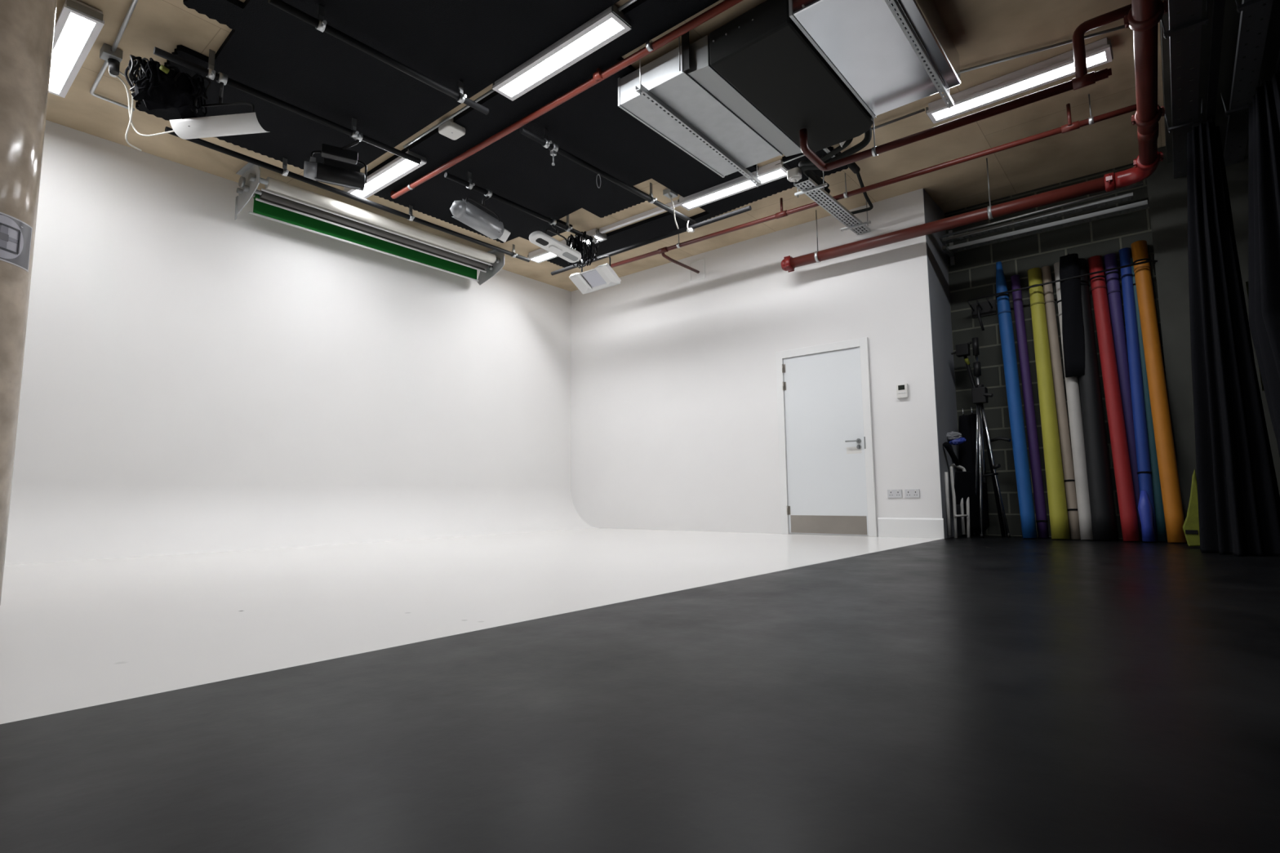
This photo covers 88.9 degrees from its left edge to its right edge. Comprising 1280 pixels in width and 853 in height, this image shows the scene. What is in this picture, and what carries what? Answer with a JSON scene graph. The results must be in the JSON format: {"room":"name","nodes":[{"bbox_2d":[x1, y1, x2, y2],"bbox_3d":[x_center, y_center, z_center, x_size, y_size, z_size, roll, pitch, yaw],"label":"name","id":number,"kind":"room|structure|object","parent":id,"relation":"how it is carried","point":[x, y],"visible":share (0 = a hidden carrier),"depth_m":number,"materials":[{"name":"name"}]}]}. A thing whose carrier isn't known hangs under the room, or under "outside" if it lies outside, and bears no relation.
{"room":"studio","nodes":[
{"label":"studio","id":0,"kind":"room"},
{"bbox_2d":[0,0,57,605],"bbox_3d":[-2.976,-1.045,2.859,0.500,3.630,0.500,-6,-8,39],"label":"concrete column","id":1,"kind":"structure","parent":0,"point":[27,27],"depth_m":2.86,"materials":[{"name":"beige concrete"}]},
{"bbox_2d":[0,212,32,271],"bbox_3d":[-2.743,-0.811,2.795,0.053,0.206,0.284,-2,-6,9],"label":"chart","id":2,"kind":"object","parent":1,"relation":"attached to","point":[15,235],"visible":1,"depth_m":2.84,"materials":[{"name":"grey"}]},
{"bbox_2d":[169,71,270,139],"bbox_3d":[-3.080,-2.333,4.752,0.664,0.372,0.247,-1,-6,5],"label":"floodlight","id":3,"kind":"object","parent":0,"point":[246,122],"visible":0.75,"depth_m":4.74,"materials":[{"name":"white metal"}]},
{"bbox_2d":[124,54,211,126],"bbox_3d":[-3.313,-2.370,4.616,0.312,0.366,0.502,-6,-8,39],"label":"cable bundle","id":4,"kind":"object","parent":3,"relation":"on","point":[160,87],"visible":1,"depth_m":4.56,"materials":[{"name":"black plastic"}]},
{"bbox_2d":[4,120,595,565],"bbox_3d":[-3.940,-0.621,6.137,0.750,3.750,9.600,-6,-8,39],"label":"wall","id":5,"kind":"structure","parent":0,"point":[197,378],"depth_m":6.51,"materials":[{"name":"white paint"}]},
{"bbox_2d":[45,0,1165,291],"bbox_3d":[-0.185,-2.869,3.828,9.700,0.150,10.500,-6,-8,39],"label":"ceiling","id":6,"kind":"structure","parent":0,"point":[981,32],"depth_m":5.72,"materials":[{"name":"concrete"}]},
{"bbox_2d":[48,0,104,97],"bbox_3d":[-4.028,-2.630,4.572,1.240,0.087,0.200,-6,-8,39],"label":"ceiling light","id":7,"kind":"object","parent":6,"relation":"attached to","point":[78,24],"visible":0.72,"depth_m":4.41,"materials":[{"name":"white plastic"}]},
{"bbox_2d":[48,12,95,93],"bbox_3d":[-4.028,-2.591,4.568,1.160,0.005,0.124,-6,-8,39],"label":"diffuser","id":8,"kind":"object","parent":7,"relation":"attached to","point":[76,32],"depth_m":4.48,"materials":[{"name":"white plastic"}]},
{"bbox_2d":[89,0,173,151],"bbox_3d":[-3.350,-2.437,4.526,2.127,0.494,0.528,-6,-8,39],"label":"cable","id":9,"kind":"object","parent":6,"relation":"attached to","point":[112,55],"visible":0.85,"depth_m":4.63,"materials":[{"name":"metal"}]},
{"bbox_2d":[234,162,260,219],"bbox_3d":[-3.785,-2.237,6.274,0.560,0.509,0.120,-6,-8,39],"label":"bracket","id":10,"kind":"object","parent":6,"relation":"hanging from","point":[249,181],"visible":0.97,"depth_m":6.25,"materials":[{"name":"silver metal"}]},
{"bbox_2d":[248,193,479,281],"bbox_3d":[-2.961,-2.106,7.473,0.076,0.217,2.870,-6,-8,39],"label":"roll","id":11,"kind":"object","parent":10,"relation":"attached to","point":[260,209],"visible":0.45,"depth_m":7.26,"materials":[{"name":"green fabric"}]},
{"bbox_2d":[254,190,489,272],"bbox_3d":[-2.838,-2.153,7.376,0.088,0.109,2.870,-6,-8,39],"label":"roll","id":12,"kind":"object","parent":10,"relation":"attached to","point":[264,197],"visible":0.91,"depth_m":7.14,"materials":[{"name":"grey metal"}]},
{"bbox_2d":[259,177,497,266],"bbox_3d":[-2.731,-2.232,7.295,0.120,0.129,2.870,-6,-8,39],"label":"roll","id":13,"kind":"object","parent":10,"relation":"attached to","point":[273,186],"visible":1,"depth_m":7.04,"materials":[{"name":"white fabric"}]},
{"bbox_2d":[153,46,421,164],"bbox_3d":[-2.603,-2.523,5.110,0.103,0.212,1.960,-6,-8,40],"label":"pole","id":14,"kind":"object","parent":6,"relation":"hanging from","point":[210,73],"visible":1,"depth_m":4.93,"materials":[{"name":"black metal"}]},
{"bbox_2d":[303,131,367,191],"bbox_3d":[-2.523,-2.245,5.451,0.480,0.407,0.321,3,-7,-31],"label":"floodlight","id":15,"kind":"object","parent":14,"relation":"hanging from","point":[334,172],"visible":0.98,"depth_m":5.48,"materials":[{"name":"black metal"}]},
{"bbox_2d":[135,0,619,168],"bbox_3d":[-0.741,-2.799,3.513,7.369,0.044,1.779,-6,-8,39],"label":"acoustic panel","id":16,"kind":"object","parent":6,"relation":"attached to","point":[268,50],"visible":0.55,"depth_m":4.68,"materials":[{"name":"black fabric"}]},
{"bbox_2d":[267,0,488,115],"bbox_3d":[-1.701,-2.574,4.516,0.103,0.166,1.571,-6,-8,41],"label":"pole","id":17,"kind":"object","parent":16,"relation":"hanging from","point":[319,24],"visible":1,"depth_m":4.39,"materials":[{"name":"metal"}]},
{"bbox_2d":[342,148,426,198],"bbox_3d":[-2.516,-2.450,6.375,1.240,0.087,0.200,-6,-8,39],"label":"ceiling light","id":18,"kind":"object","parent":6,"relation":"attached to","point":[399,167],"visible":0.55,"depth_m":6.28,"materials":[{"name":"white plastic"}]},
{"bbox_2d":[351,159,417,197],"bbox_3d":[-2.516,-2.411,6.371,1.160,0.005,0.124,-6,-8,39],"label":"diffuser","id":19,"kind":"object","parent":18,"relation":"attached to","point":[402,167],"depth_m":6.32,"materials":[{"name":"white plastic"}]},
{"bbox_2d":[403,88,494,147],"bbox_3d":[-1.615,-2.559,5.448,1.300,0.022,0.021,-6,-8,39],"label":"conduit","id":20,"kind":"object","parent":6,"relation":"attached to","point":[491,91],"visible":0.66,"depth_m":5.43,"materials":[{"name":"silver metal"}]},
{"bbox_2d":[438,116,465,139],"bbox_3d":[-1.600,-2.540,5.558,0.176,0.101,0.176,-6,-8,39],"label":"smoke detector","id":21,"kind":"object","parent":6,"relation":"attached to","point":[450,129],"visible":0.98,"depth_m":5.52,"materials":[{"name":"white plastic"}]},
{"bbox_2d":[477,249,504,284],"bbox_3d":[-1.950,-2.076,8.489,0.560,0.389,0.120,-6,-8,39],"label":"bracket","id":22,"kind":"object","parent":6,"relation":"hanging from","point":[483,277],"visible":0.58,"depth_m":8.44,"materials":[{"name":"silver metal"}]},
{"bbox_2d":[444,171,596,242],"bbox_3d":[-1.155,-2.345,6.890,0.103,0.212,2.060,-5,-8,38],"label":"pole","id":23,"kind":"object","parent":6,"relation":"hanging from","point":[468,184],"visible":0.98,"depth_m":6.69,"materials":[{"name":"black metal"}]},
{"bbox_2d":[449,188,511,242],"bbox_3d":[-1.582,-2.147,6.472,0.234,0.401,0.800,-4,-7,26],"label":"floodlight","id":24,"kind":"object","parent":23,"relation":"hanging from","point":[465,212],"visible":1,"depth_m":6.43,"materials":[{"name":"grey metal"}]},
{"bbox_2d":[528,217,581,262],"bbox_3d":[-0.926,-2.096,7.208,0.167,0.358,0.800,-4,-7,32],"label":"floodlight","id":25,"kind":"object","parent":23,"relation":"hanging from","point":[541,239],"visible":1,"depth_m":7.14,"materials":[{"name":"white plastic"}]},
{"bbox_2d":[567,231,599,268],"bbox_3d":[-0.685,-2.063,7.694,0.371,0.360,0.417,-6,-8,39],"label":"cable bundle","id":26,"kind":"object","parent":23,"relation":"hanging from","point":[579,245],"visible":0.73,"depth_m":7.62,"materials":[{"name":"black plastic"}]},
{"bbox_2d":[568,235,621,293],"bbox_3d":[-0.555,-1.939,7.801,0.600,0.551,0.314,-6,-8,39],"label":"floodlight","id":27,"kind":"object","parent":23,"relation":"hanging from","point":[603,276],"visible":0.84,"depth_m":7.80,"materials":[{"name":"white metal"}]},
{"bbox_2d":[527,248,557,262],"bbox_3d":[-1.288,-2.241,8.415,0.422,0.087,0.333,-6,-8,39],"label":"ceiling light","id":28,"kind":"object","parent":6,"relation":"attached to","point":[540,255],"depth_m":8.45,"materials":[{"name":"white plastic"}]},
{"bbox_2d":[531,235,601,262],"bbox_3d":[-0.936,-2.228,8.209,1.160,0.005,0.124,-6,-8,39],"label":"diffuser","id":29,"kind":"object","parent":28,"relation":"attached to","point":[545,256],"depth_m":8.42,"materials":[{"name":"white plastic"}]},
{"bbox_2d":[492,4,631,100],"bbox_3d":[-0.592,-2.653,4.666,1.240,0.087,0.200,-6,-8,39],"label":"ceiling light","id":30,"kind":"object","parent":6,"relation":"attached to","point":[611,24],"visible":0.91,"depth_m":4.59,"materials":[{"name":"white plastic"}]},
{"bbox_2d":[366,0,758,243],"bbox_3d":[0.659,-2.631,5.198,7.369,0.044,2.395,-6,-8,39],"label":"acoustic panel","id":31,"kind":"object","parent":6,"relation":"attached to","point":[590,126],"visible":0.66,"depth_m":6.02,"materials":[{"name":"black fabric"}]},
{"bbox_2d":[164,126,529,262],"bbox_3d":[-2.621,-2.317,6.801,0.103,0.166,3.880,-6,-8,39],"label":"pole","id":32,"kind":"object","parent":31,"relation":"hanging from","point":[284,171],"visible":0.99,"depth_m":6.39,"materials":[{"name":"black metal"}]},
{"bbox_2d":[391,0,742,198],"bbox_3d":[0.248,-2.658,4.369,7.349,0.092,0.081,-6,-8,40],"label":"pipe","id":33,"kind":"object","parent":31,"relation":"attached to","point":[600,75],"visible":1,"depth_m":4.91,"materials":[{"name":"metal"}]},
{"bbox_2d":[586,228,606,243],"bbox_3d":[-0.527,-2.316,7.790,0.299,0.087,0.333,-6,-8,39],"label":"ceiling light","id":34,"kind":"object","parent":6,"relation":"attached to","point":[595,233],"depth_m":7.82,"materials":[{"name":"white plastic"}]},
{"bbox_2d":[519,127,696,224],"bbox_3d":[-0.175,-2.420,6.291,0.103,0.212,2.440,-6,-8,40],"label":"pole","id":35,"kind":"object","parent":6,"relation":"hanging from","point":[544,142],"visible":0.99,"depth_m":6.08,"materials":[{"name":"black metal"}]},
{"bbox_2d":[548,142,558,165],"bbox_3d":[-0.746,-2.352,5.637,0.073,0.192,0.051,-6,-8,39],"label":"clamp","id":36,"kind":"object","parent":35,"relation":"attached to","point":[553,151],"visible":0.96,"depth_m":5.63,"materials":[{"name":"metal"}]},
{"bbox_2d":[667,192,694,232],"bbox_3d":[0.416,-2.274,7.016,0.100,0.268,0.571,-4,-7,32],"label":"hanging cable","id":37,"kind":"object","parent":35,"relation":"hanging from","point":[690,229],"visible":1,"depth_m":7.03,"materials":[{"name":"grey plastic"}]},
{"bbox_2d":[617,0,636,10],"bbox_3d":[0.512,-2.769,3.701,1.680,0.022,0.021,-6,-8,39],"label":"conduit","id":38,"kind":"object","parent":6,"relation":"attached to","point":[630,2],"visible":1,"depth_m":4.19,"materials":[{"name":"silver metal"}]},
{"bbox_2d":[599,199,679,233],"bbox_3d":[-0.017,-2.381,7.427,1.170,0.049,0.050,-6,-8,39],"label":"trunking","id":39,"kind":"object","parent":6,"relation":"attached to","point":[655,211],"visible":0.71,"depth_m":7.43,"materials":[{"name":"white metal"}]},
{"bbox_2d":[662,188,677,198],"bbox_3d":[0.320,-2.432,6.840,0.100,0.079,0.130,-6,-8,39],"label":"junction box","id":40,"kind":"object","parent":6,"relation":"attached to","point":[673,194],"visible":0.73,"depth_m":6.81,"materials":[{"name":"white plastic"}]},
{"bbox_2d":[546,146,848,267],"bbox_3d":[0.364,-2.380,7.491,4.121,0.044,0.570,-6,-8,43],"label":"acoustic panel","id":41,"kind":"object","parent":6,"relation":"attached to","point":[664,223],"visible":0.52,"depth_m":7.41,"materials":[{"name":"black fabric"}]},
{"bbox_2d":[551,205,751,275],"bbox_3d":[-0.021,-2.218,7.678,3.000,0.226,0.103,-6,-8,39],"label":"pole","id":42,"kind":"object","parent":41,"relation":"hanging from","point":[748,208],"visible":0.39,"depth_m":7.39,"materials":[{"name":"metal"}]},
{"bbox_2d":[635,48,761,186],"bbox_3d":[0.546,-2.457,5.356,0.043,0.351,1.841,-5,-8,37],"label":"channel","id":43,"kind":"object","parent":6,"relation":"hanging from","point":[642,91],"visible":1,"depth_m":5.17,"materials":[{"name":"silver metal"}]},
{"bbox_2d":[617,31,782,177],"bbox_3d":[0.539,-2.505,5.230,0.653,0.284,1.480,-6,-8,39],"label":"duct","id":44,"kind":"object","parent":6,"relation":"hanging from","point":[666,77],"visible":0.7,"depth_m":5.00,"materials":[{"name":"silver metal"}]},
{"bbox_2d":[687,0,873,156],"bbox_3d":[1.120,-2.512,4.872,0.785,0.242,1.579,-6,-8,39],"label":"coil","id":45,"kind":"object","parent":44,"relation":"attached to","point":[759,64],"visible":0.86,"depth_m":4.58,"materials":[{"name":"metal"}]},
{"bbox_2d":[798,127,871,193],"bbox_3d":[1.658,-2.345,5.828,0.459,0.210,1.266,0,-6,-1],"label":"pipes","id":46,"kind":"object","parent":44,"relation":"attached to","point":[806,166],"visible":0.56,"depth_m":5.57,"materials":[{"name":"black"}]},
{"bbox_2d":[677,159,791,210],"bbox_3d":[0.937,-2.453,6.661,1.240,0.087,0.200,-6,-8,39],"label":"ceiling light","id":47,"kind":"object","parent":6,"relation":"attached to","point":[767,173],"visible":0.84,"depth_m":6.62,"materials":[{"name":"white plastic"}]},
{"bbox_2d":[683,169,786,208],"bbox_3d":[0.937,-2.414,6.657,1.160,0.005,0.124,-6,-8,39],"label":"diffuser","id":48,"kind":"object","parent":47,"relation":"attached to","point":[774,175],"depth_m":6.65,"materials":[{"name":"white plastic"}]},
{"bbox_2d":[793,155,871,235],"bbox_3d":[1.990,-2.328,6.625,0.320,0.363,1.545,-6,-8,39],"label":"cable tray","id":49,"kind":"object","parent":6,"relation":"hanging from","point":[809,187],"visible":0.98,"depth_m":6.51,"materials":[{"name":"metal"}]},
{"bbox_2d":[786,167,801,182],"bbox_3d":[1.424,-2.313,6.021,0.120,0.096,0.100,-6,-8,39],"label":"junction box","id":50,"kind":"object","parent":49,"relation":"attached to","point":[793,175],"visible":0.98,"depth_m":5.99,"materials":[{"name":"white plastic"}]},
{"bbox_2d":[774,107,924,165],"bbox_3d":[1.396,-2.514,6.184,2.501,0.022,0.037,-6,-8,41],"label":"conduit","id":51,"kind":"object","parent":6,"relation":"attached to","point":[922,109],"visible":0.2,"depth_m":5.54,"materials":[{"name":"silver metal"}]},
{"bbox_2d":[836,151,873,214],"bbox_3d":[2.108,-2.392,6.400,0.324,0.200,1.120,-3,-7,20],"label":"pipes","id":52,"kind":"object","parent":6,"relation":"attached to","point":[853,166],"visible":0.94,"depth_m":6.41,"materials":[{"name":"black"}]},
{"bbox_2d":[610,93,1136,273],"bbox_3d":[1.850,-2.299,7.138,5.761,0.303,0.906,-6,-8,39],"label":"pipe","id":53,"kind":"object","parent":6,"relation":"attached to","point":[1071,126],"visible":0.94,"depth_m":6.10,"materials":[{"name":"red metal"}]},
{"bbox_2d":[884,0,954,108],"bbox_3d":[1.750,-2.595,4.187,0.043,0.351,1.800,-6,-8,39],"label":"channel","id":54,"kind":"object","parent":6,"relation":"hanging from","point":[901,15],"visible":0.98,"depth_m":4.25,"materials":[{"name":"silver metal"}]},
{"bbox_2d":[788,0,960,118],"bbox_3d":[1.603,-2.592,4.340,0.635,0.246,1.423,-6,-8,39],"label":"air duct","id":55,"kind":"object","parent":54,"relation":"on","point":[863,42],"visible":1,"depth_m":4.28,"materials":[{"name":"metal"}]},
{"bbox_2d":[799,4,1131,171],"bbox_3d":[2.308,-2.445,4.830,2.169,0.508,0.446,-4,-7,28],"label":"pipe","id":56,"kind":"object","parent":6,"relation":"attached to","point":[1082,79],"visible":0.98,"depth_m":4.54,"materials":[{"name":"metal"}]},
{"bbox_2d":[781,0,1168,271],"bbox_3d":[1.957,-2.344,5.210,3.501,0.619,3.434,-6,-8,39],"label":"pipe","id":57,"kind":"object","parent":6,"relation":"attached to","point":[1144,16],"visible":1,"depth_m":5.44,"materials":[{"name":"red metal"}]},
{"bbox_2d":[925,37,1113,123],"bbox_3d":[2.881,-2.647,5.038,1.240,0.087,0.200,-6,-8,39],"label":"ceiling light","id":58,"kind":"object","parent":6,"relation":"attached to","point":[1099,52],"visible":1,"depth_m":4.98,"materials":[{"name":"white plastic"}]},
{"bbox_2d":[960,24,1125,73],"bbox_3d":[2.877,-2.702,4.676,1.104,0.022,0.021,-4,-7,27],"label":"conduit","id":59,"kind":"object","parent":6,"relation":"attached to","point":[1120,27],"visible":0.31,"depth_m":4.68,"materials":[{"name":"silver metal"}]},
{"bbox_2d":[0,528,1279,852],"bbox_3d":[0.089,0.843,3.163,9.000,0.120,10.400,-6,-8,39],"label":"floor","id":60,"kind":"structure","parent":0,"point":[988,694],"depth_m":1.44,"materials":[{"name":"black paint"}]},
{"bbox_2d":[942,441,971,537],"bbox_3d":[3.230,0.647,6.679,0.380,0.973,0.167,2,-7,-19],"label":"folding chair","id":61,"kind":"object","parent":60,"relation":"on","point":[961,483],"visible":1,"depth_m":6.65,"materials":[{"name":"white plastic"}]},
{"bbox_2d":[959,407,989,532],"bbox_3d":[3.518,0.450,6.906,0.254,1.320,0.170,-1,-6,6],"label":"umbrella","id":62,"kind":"object","parent":60,"relation":"on","point":[967,423],"visible":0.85,"depth_m":6.84,"materials":[{"name":"black fabric"}]},
{"bbox_2d":[951,341,1010,537],"bbox_3d":[3.538,0.111,6.745,0.454,2.042,0.297,-2,-6,13],"label":"boom stand","id":63,"kind":"object","parent":60,"relation":"on","point":[962,349],"visible":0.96,"depth_m":6.74,"materials":[{"name":"black metal"}]},
{"bbox_2d":[971,337,1010,537],"bbox_3d":[3.483,0.099,6.731,0.298,2.060,0.389,4,-7,-34],"label":"tripod","id":64,"kind":"object","parent":60,"relation":"on","point":[980,394],"visible":1,"depth_m":6.71,"materials":[{"name":"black metal"}]},
{"bbox_2d":[995,261,1037,538],"bbox_3d":[3.814,-0.334,6.655,0.128,2.908,0.437,-2,-6,14],"label":"roll","id":65,"kind":"object","parent":60,"relation":"on","point":[1017,430],"visible":0.99,"depth_m":6.59,"materials":[{"name":"paper"}]},
{"bbox_2d":[1010,275,1048,537],"bbox_3d":[3.952,-0.249,6.628,0.099,2.726,0.345,-2,-6,15],"label":"roll","id":66,"kind":"object","parent":60,"relation":"on","point":[1042,521],"visible":1,"depth_m":6.58,"materials":[{"name":"paper"}]},
{"bbox_2d":[1027,267,1070,539],"bbox_3d":[4.032,-0.276,6.475,0.156,2.754,0.458,-3,-7,21],"label":"roll","id":67,"kind":"object","parent":60,"relation":"on","point":[1059,520],"visible":0.96,"depth_m":6.40,"materials":[{"name":"paper"}]},
{"bbox_2d":[1040,266,1080,539],"bbox_3d":[4.141,-0.287,6.434,0.097,2.758,0.395,-3,-7,19],"label":"roll","id":68,"kind":"object","parent":60,"relation":"on","point":[1056,366],"visible":1,"depth_m":6.38,"materials":[{"name":"paper"}]},
{"bbox_2d":[1053,261,1093,540],"bbox_3d":[4.216,-0.302,6.353,0.114,2.770,0.416,-4,-7,26],"label":"roll","id":69,"kind":"object","parent":60,"relation":"on","point":[1075,418],"visible":0.72,"depth_m":6.22,"materials":[{"name":"paper"}]},
{"bbox_2d":[1078,257,1118,540],"bbox_3d":[4.322,-0.304,6.239,0.194,2.756,0.451,-4,-7,31],"label":"roll","id":70,"kind":"object","parent":60,"relation":"on","point":[1104,522],"visible":0.8,"depth_m":6.12,"materials":[{"name":"paper"}]},
{"bbox_2d":[1087,255,1141,542],"bbox_3d":[4.441,-0.317,6.135,0.132,2.754,0.471,-3,-7,20],"label":"roll","id":71,"kind":"object","parent":60,"relation":"on","point":[1120,452],"visible":1,"depth_m":6.07,"materials":[{"name":"paper"}]},
{"bbox_2d":[1103,253,1142,540],"bbox_3d":[4.573,-0.318,6.144,0.110,2.745,0.285,-3,-7,19],"label":"roll","id":72,"kind":"object","parent":60,"relation":"on","point":[1110,261],"visible":0.71,"depth_m":6.17,"materials":[{"name":"paper"}]},
{"bbox_2d":[1119,247,1157,542],"bbox_3d":[4.601,-0.344,6.041,0.106,2.778,0.401,-6,-8,39],"label":"roll","id":73,"kind":"object","parent":60,"relation":"on","point":[1140,430],"visible":0.91,"depth_m":6.02,"materials":[{"name":"paper"}]},
{"bbox_2d":[1137,490,1156,541],"bbox_3d":[4.469,0.788,5.761,0.102,0.445,0.116,0,-6,-5],"label":"cloth","id":74,"kind":"object","parent":60,"relation":"on","point":[1144,507],"visible":1,"depth_m":5.73,"materials":[{"name":"blue"}]},
{"bbox_2d":[1130,257,1167,542],"bbox_3d":[4.673,-0.292,6.016,0.097,2.667,0.340,-5,-7,33],"label":"roll","id":75,"kind":"object","parent":60,"relation":"on","point":[1158,505],"visible":0.51,"depth_m":5.89,"materials":[{"name":"paper"}]},
{"bbox_2d":[1130,240,1186,542],"bbox_3d":[4.691,-0.373,5.919,0.135,2.814,0.483,-4,-7,28],"label":"roll","id":76,"kind":"object","parent":60,"relation":"on","point":[1162,428],"visible":0.95,"depth_m":5.85,"materials":[{"name":"paper"}]},
{"bbox_2d":[1182,469,1199,546],"bbox_3d":[4.333,0.639,5.134,0.124,0.603,0.048,-6,-8,39],"label":"vest","id":77,"kind":"object","parent":60,"relation":"on","point":[1191,525],"visible":0.8,"depth_m":5.11,"materials":[{"name":"yellow fabric"}]},
{"bbox_2d":[570,188,942,537],"bbox_3d":[0.987,-0.420,8.445,5.390,3.750,0.250,-6,-8,39],"label":"wall","id":78,"kind":"structure","parent":0,"point":[674,414],"depth_m":8.13,"materials":[{"name":"white paint"}]},
{"bbox_2d":[688,257,705,282],"bbox_3d":[0.756,-2.067,8.630,0.250,0.270,0.012,-6,-8,39],"label":"access panel","id":79,"kind":"object","parent":78,"relation":"attached to","point":[699,264],"visible":1,"depth_m":8.62,"materials":[{"name":"white"}]},
{"bbox_2d":[775,337,877,537],"bbox_3d":[2.044,0.135,7.303,1.100,2.140,0.069,-6,-8,39],"label":"door","id":80,"kind":"structure","parent":78,"relation":"in","point":[827,478],"depth_m":7.29,"materials":[{"name":"white paint"}]},
{"bbox_2d":[887,489,902,497],"bbox_3d":[2.646,0.698,6.783,0.146,0.087,0.013,-6,-8,39],"label":"power socket","id":81,"kind":"object","parent":78,"relation":"attached to","point":[891,493],"visible":1,"depth_m":6.78,"materials":[{"name":"grey plastic"}]},
{"bbox_2d":[896,383,908,398],"bbox_3d":[2.733,-0.371,6.805,0.110,0.145,0.031,-6,-8,39],"label":"thermostat","id":82,"kind":"object","parent":78,"relation":"attached to","point":[902,388],"visible":1,"depth_m":6.79,"materials":[{"name":"white plastic"}]},
{"bbox_2d":[877,517,944,538],"bbox_3d":[2.754,1.034,6.656,0.647,0.200,0.018,-6,-8,39],"label":"baseboard","id":83,"kind":"structure","parent":78,"relation":"attached to","point":[901,527],"depth_m":6.64,"materials":[{"name":"white"}]},
{"bbox_2d":[904,488,919,497],"bbox_3d":[2.780,0.685,6.672,0.146,0.087,0.013,-6,-8,39],"label":"power socket","id":84,"kind":"object","parent":78,"relation":"attached to","point":[908,493],"visible":1,"depth_m":6.67,"materials":[{"name":"grey plastic"}]},
{"bbox_2d":[923,188,962,538],"bbox_3d":[3.202,-0.659,6.988,0.104,3.629,0.798,-6,-8,39],"label":"wall","id":85,"kind":"structure","parent":0,"point":[937,260],"depth_m":6.92,"materials":[{"name":"grey paint"}]},
{"bbox_2d":[946,431,965,444],"bbox_3d":[3.296,0.123,6.823,0.201,0.146,0.109,-2,-6,17],"label":"cloth bag","id":86,"kind":"object","parent":85,"relation":"attached to","point":[956,438],"visible":1,"depth_m":6.79,"materials":[{"name":"blue fabric"}]},
{"bbox_2d":[942,191,1133,244],"bbox_3d":[4.027,-2.130,6.727,1.690,0.040,0.110,-6,-8,39],"label":"cable tray","id":87,"kind":"object","parent":85,"relation":"attached to","point":[1108,201],"visible":1,"depth_m":6.65,"materials":[{"name":"silver metal"}]},
{"bbox_2d":[940,182,1142,237],"bbox_3d":[3.985,-2.166,6.616,1.770,0.054,0.023,-6,-8,39],"label":"conduit","id":88,"kind":"object","parent":85,"relation":"attached to","point":[1141,184],"visible":1,"depth_m":6.54,"materials":[{"name":"metal"}]},
{"bbox_2d":[944,163,1168,538],"bbox_3d":[5.144,-0.726,5.998,4.560,3.750,0.150,-6,-8,39],"label":"wall","id":89,"kind":"structure","parent":0,"point":[973,274],"depth_m":6.88,"materials":[{"name":"grey brick"}]},
{"bbox_2d":[942,230,955,265],"bbox_3d":[3.417,-2.027,7.244,0.040,0.400,0.340,-6,-8,39],"label":"bracket","id":90,"kind":"object","parent":89,"relation":"attached to","point":[944,248],"visible":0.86,"depth_m":7.32,"materials":[{"name":"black metal"}]},
{"bbox_2d":[1160,0,1208,178],"bbox_3d":[3.176,-2.557,3.806,0.239,0.200,5.600,-6,-8,39],"label":"cable tray","id":91,"kind":"object","parent":89,"relation":"attached to","point":[1181,126],"visible":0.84,"depth_m":4.44,"materials":[{"name":"grey metal"}]},
{"bbox_2d":[1205,0,1225,123],"bbox_3d":[3.260,-2.578,3.674,0.050,0.189,5.500,-6,-8,39],"label":"track","id":92,"kind":"object","parent":89,"relation":"attached to","point":[1218,9],"visible":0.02,"depth_m":4.27,"materials":[{"name":"black metal"}]},
{"bbox_2d":[1186,118,1279,555],"bbox_3d":[4.329,-0.719,4.865,0.486,3.262,0.804,-6,-8,39],"label":"curtain","id":93,"kind":"object","parent":92,"relation":"hanging from","point":[1238,496],"visible":1,"depth_m":4.75,"materials":[{"name":"black fabric"}]},
{"bbox_2d":[1159,0,1279,163],"bbox_3d":[2.604,-2.992,1.456,2.380,0.169,10.400,-6,-8,39],"label":"trim","id":94,"kind":"structure","parent":89,"relation":"attached to","point":[1231,17],"depth_m":4.59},
{"bbox_2d":[1220,0,1273,165],"bbox_3d":[3.430,-2.582,3.598,0.219,0.200,5.600,-6,-8,39],"label":"cable tray","id":95,"kind":"object","parent":89,"relation":"attached to","point":[1255,8],"visible":0.95,"depth_m":4.48,"materials":[{"name":"grey metal"}]},
{"bbox_3d":[3.530,-2.604,3.452,0.050,0.189,5.500,-6,-8,39],"label":"track","id":96,"kind":"object","parent":89,"relation":"attached to","visible":0},
{"bbox_2d":[1248,72,1279,457],"bbox_3d":[4.499,-0.805,4.080,0.981,3.262,1.204,-6,-8,39],"label":"curtain","id":97,"kind":"object","parent":96,"relation":"hanging from","point":[1264,135],"visible":1,"depth_m":4.42,"materials":[{"name":"black fabric"}]},
{"bbox_2d":[1146,142,1279,520],"bbox_3d":[5.810,-0.875,5.231,2.540,3.628,0.200,-6,-8,39],"label":"wall pier","id":98,"kind":"object","parent":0,"point":[1167,195],"visible":0.2,"depth_m":5.88,"materials":[{"name":"grey concrete"}]},
{"bbox_2d":[947,200,1147,252],"bbox_3d":[4.118,-2.043,6.748,1.790,0.050,0.110,-6,-8,39],"label":"cable tray","id":99,"kind":"object","parent":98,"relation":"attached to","point":[1139,206],"visible":0.98,"depth_m":6.65,"materials":[{"name":"silver metal"}]},
{"bbox_2d":[967,259,1157,330],"bbox_3d":[4.202,-1.267,6.570,1.626,0.412,0.254,-6,-8,39],"label":"rack","id":100,"kind":"object","parent":98,"relation":"attached to","point":[979,309],"visible":1,"depth_m":6.93,"materials":[{"name":"black metal"}]},
{"bbox_2d":[1059,253,1084,377],"bbox_3d":[4.233,-1.101,6.398,0.188,1.240,0.135,-6,-8,39],"label":"roll cover","id":101,"kind":"object","parent":100,"relation":"hanging from","point":[1073,326],"visible":1,"depth_m":6.37,"materials":[{"name":"black fabric"}]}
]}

